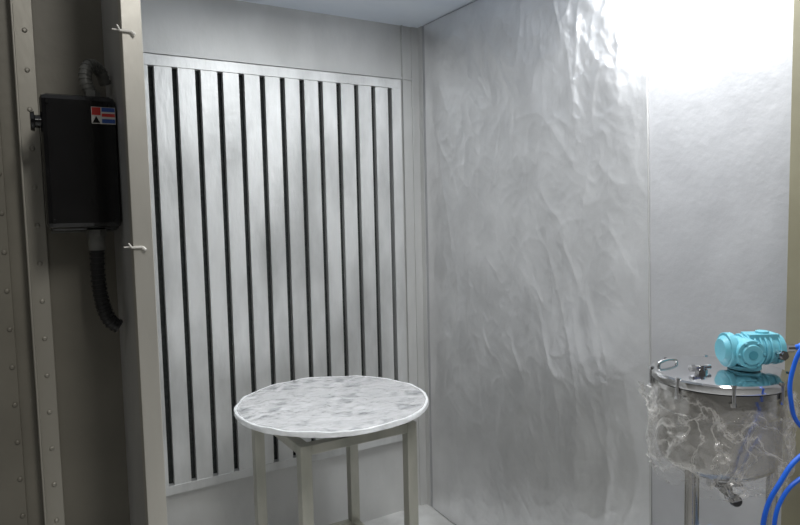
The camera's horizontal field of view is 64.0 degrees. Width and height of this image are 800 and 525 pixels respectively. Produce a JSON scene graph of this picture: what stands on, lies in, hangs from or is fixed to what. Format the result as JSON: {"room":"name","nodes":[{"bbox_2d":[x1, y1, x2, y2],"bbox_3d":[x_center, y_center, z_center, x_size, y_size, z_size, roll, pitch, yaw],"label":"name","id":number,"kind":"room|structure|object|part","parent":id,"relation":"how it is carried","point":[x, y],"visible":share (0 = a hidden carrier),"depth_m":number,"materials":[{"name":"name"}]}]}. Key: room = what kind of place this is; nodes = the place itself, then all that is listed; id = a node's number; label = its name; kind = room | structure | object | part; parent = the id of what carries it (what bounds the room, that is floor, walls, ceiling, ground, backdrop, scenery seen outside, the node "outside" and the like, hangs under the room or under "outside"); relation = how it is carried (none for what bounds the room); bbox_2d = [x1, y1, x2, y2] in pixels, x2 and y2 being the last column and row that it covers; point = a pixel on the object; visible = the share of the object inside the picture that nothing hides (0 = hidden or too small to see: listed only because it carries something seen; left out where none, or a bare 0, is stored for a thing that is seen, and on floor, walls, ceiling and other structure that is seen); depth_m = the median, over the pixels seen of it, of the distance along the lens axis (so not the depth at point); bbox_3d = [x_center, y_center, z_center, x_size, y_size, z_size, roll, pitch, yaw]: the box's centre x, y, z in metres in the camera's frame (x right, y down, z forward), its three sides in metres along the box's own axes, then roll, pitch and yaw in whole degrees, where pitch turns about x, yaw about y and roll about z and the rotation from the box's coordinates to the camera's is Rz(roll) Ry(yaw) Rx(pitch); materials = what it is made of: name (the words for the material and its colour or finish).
{"room":"workshop","nodes":[
{"label":"workshop","id":0,"kind":"room"},
{"bbox_2d":[0,0,129,524],"bbox_3d":[-2.062,0.032,0.824,3.119,2.900,0.040,-4,5,-31],"label":"wall","id":1,"kind":"structure","parent":0,"point":[88,369],"depth_m":1.56,"materials":[{"name":"beige paint"}]},
{"bbox_2d":[0,123,27,524],"bbox_3d":[-0.935,-0.042,1.470,0.062,2.900,0.016,-4,5,-31],"label":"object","id":2,"kind":"structure","parent":1,"relation":"attached to","point":[13,502],"depth_m":1.50,"materials":[{"name":"beige paint"}]},
{"bbox_2d":[9,0,64,524],"bbox_3d":[-0.852,-0.047,1.501,0.044,2.900,0.050,-4,5,-31],"label":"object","id":3,"kind":"structure","parent":1,"relation":"attached to","point":[21,15],"depth_m":1.51,"materials":[{"name":"grey metal"}]},
{"bbox_2d":[29,59,122,332],"bbox_3d":[-0.749,-0.147,1.484,0.172,0.631,0.174,-4,5,-31],"label":"switch box","id":4,"kind":"object","parent":1,"relation":"attached to","point":[79,133],"visible":1,"depth_m":1.42,"materials":[{"name":"black metal"}]},
{"bbox_3d":[-0.785,-0.305,1.381,0.023,0.044,0.044,-4,5,-31],"label":"knob","id":5,"kind":"part","parent":4,"relation":"part of","materials":[{"name":"black plastic"}]},
{"bbox_3d":[-0.780,-0.225,1.556,0.136,0.305,0.012,-4,5,-31],"label":"mounting plate","id":6,"kind":"part","parent":4,"relation":"part of","materials":[{"name":"black metal"}]},
{"bbox_2d":[101,0,145,524],"bbox_3d":[-0.844,0.177,1.854,0.009,2.400,1.360,-4,5,-31],"label":"wall","id":7,"kind":"structure","parent":0,"point":[109,8],"depth_m":1.48,"materials":[{"name":"silver metal"}]},
{"bbox_2d":[141,0,419,524],"bbox_3d":[-0.535,0.093,2.857,1.570,2.400,0.040,-4,5,-31],"label":"wall","id":8,"kind":"structure","parent":0,"point":[229,29],"depth_m":2.88,"materials":[{"name":"white paint"}]},
{"bbox_2d":[143,53,406,495],"bbox_3d":[-0.485,0.037,2.836,1.162,1.757,0.039,-4,5,-31],"label":"air vent","id":9,"kind":"object","parent":8,"relation":"in","point":[276,193],"visible":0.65,"depth_m":2.75,"materials":[{"name":"white metal"}]},
{"bbox_2d":[143,50,417,495],"bbox_3d":[-0.556,0.038,2.811,1.478,1.793,0.010,-4,5,-31],"label":"trim","id":10,"kind":"structure","parent":8,"relation":"attached to","point":[144,51],"depth_m":2.75,"materials":[{"name":"silver metal"}]},
{"bbox_2d":[400,25,430,505],"bbox_3d":[0.080,0.054,3.181,0.100,2.400,0.040,-4,5,-31],"label":"trim","id":11,"kind":"structure","parent":8,"relation":"attached to","point":[415,33],"depth_m":3.19,"materials":[{"name":"silver metal"}]},
{"bbox_2d":[238,0,475,27],"bbox_3d":[-0.095,-1.074,1.992,1.573,0.040,1.845,-4,5,-31],"label":"ceiling","id":12,"kind":"structure","parent":0,"point":[408,13],"depth_m":2.81,"materials":[{"name":"white paint"}]},
{"bbox_2d":[363,504,455,524],"bbox_3d":[0.331,1.477,0.588,7.000,0.050,7.500,-4,5,-31],"label":"floor","id":13,"kind":"structure","parent":0,"point":[427,515],"depth_m":3.15,"materials":[{"name":"concrete"}]},
{"bbox_2d":[117,0,167,524],"bbox_3d":[-0.492,0.216,1.252,0.036,2.398,0.035,-4,5,-31],"label":"metal post","id":14,"kind":"object","parent":13,"relation":"on","point":[129,11],"visible":1,"depth_m":1.22,"materials":[{"name":"metal"}]},
{"bbox_2d":[112,24,135,35],"bbox_3d":[-0.507,-0.427,1.175,0.040,0.017,0.010,-4,5,-31],"label":"hook","id":15,"kind":"object","parent":14,"relation":"attached to","point":[118,29],"visible":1,"depth_m":1.18,"materials":[{"name":"white plastic"}]},
{"bbox_2d":[124,243,146,250],"bbox_3d":[-0.498,-0.029,1.206,0.040,0.017,0.010,-4,5,-31],"label":"hook","id":16,"kind":"object","parent":14,"relation":"attached to","point":[129,246],"visible":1,"depth_m":1.21,"materials":[{"name":"white plastic"}]},
{"bbox_2d":[234,375,428,524],"bbox_3d":[-0.243,0.914,2.415,0.714,0.815,0.716,-4,5,-31],"label":"table","id":17,"kind":"object","parent":13,"relation":"on","point":[348,412],"visible":1,"depth_m":2.31,"materials":[{"name":"stone"}]},
{"bbox_2d":[781,0,799,524],"bbox_3d":[1.136,-0.019,1.558,0.170,2.750,0.284,-4,5,-31],"label":"metal post","id":18,"kind":"object","parent":13,"relation":"on","point":[790,508],"visible":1,"depth_m":1.62,"materials":[{"name":"metal"}]},
{"bbox_3d":[0.780,1.039,1.557,0.280,0.655,0.250,-4,5,-31],"label":"metal stand","id":19,"kind":"object","parent":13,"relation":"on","visible":0},
{"bbox_2d":[638,354,799,524],"bbox_3d":[0.762,0.470,1.543,0.339,0.483,0.347,-1,4,-3],"label":"tank","id":20,"kind":"object","parent":19,"relation":"on","point":[716,422],"visible":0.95,"depth_m":1.43,"materials":[{"name":"silver metal"}]},
{"bbox_3d":[0.657,0.244,1.571,0.070,0.019,0.008,-3,5,-26],"label":"lid handle","id":21,"kind":"part","parent":20,"relation":"part of","materials":[{"name":"metal"}]},
{"bbox_3d":[0.758,0.262,1.523,0.302,0.028,0.302,-1,4,0],"label":"lid","id":22,"kind":"part","parent":20,"relation":"part of","materials":[{"name":"metal"}]},
{"bbox_3d":[0.751,0.527,1.452,0.065,0.041,0.047,-1,4,0],"label":"valve lever","id":23,"kind":"part","parent":20,"relation":"part of","materials":[{"name":"silver metal"}]},
{"bbox_2d":[715,330,799,371],"bbox_3d":[0.876,0.176,1.492,0.250,0.144,0.100,-1,4,0],"label":"motor","id":24,"kind":"object","parent":20,"relation":"on","point":[749,350],"visible":0.99,"depth_m":1.47,"materials":[{"name":"teal metal"}]},
{"bbox_2d":[760,347,799,524],"bbox_3d":[0.837,0.743,1.362,0.191,1.235,0.046,-2,4,-5],"label":"air hose","id":25,"kind":"object","parent":20,"relation":"attached to","point":[796,459],"visible":1,"depth_m":1.33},
{"bbox_2d":[422,0,793,524],"bbox_3d":[0.598,0.098,2.463,0.040,2.400,1.805,-4,5,-31],"label":"wall","id":26,"kind":"structure","parent":0,"point":[720,71],"depth_m":1.86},
{"bbox_2d":[424,0,649,524],"bbox_3d":[0.471,0.090,2.607,0.017,2.390,1.300,-4,5,-31],"label":"covering","id":27,"kind":"object","parent":26,"relation":"attached to","point":[537,180],"visible":1,"depth_m":2.48,"materials":[{"name":"plastic"}]},
{"bbox_2d":[646,0,651,524],"bbox_3d":[0.806,0.123,2.078,0.004,2.400,0.056,-4,5,-31],"label":"trim","id":28,"kind":"structure","parent":26,"relation":"attached to","point":[647,68],"depth_m":2.06,"materials":[{"name":"silver metal"}]}
]}

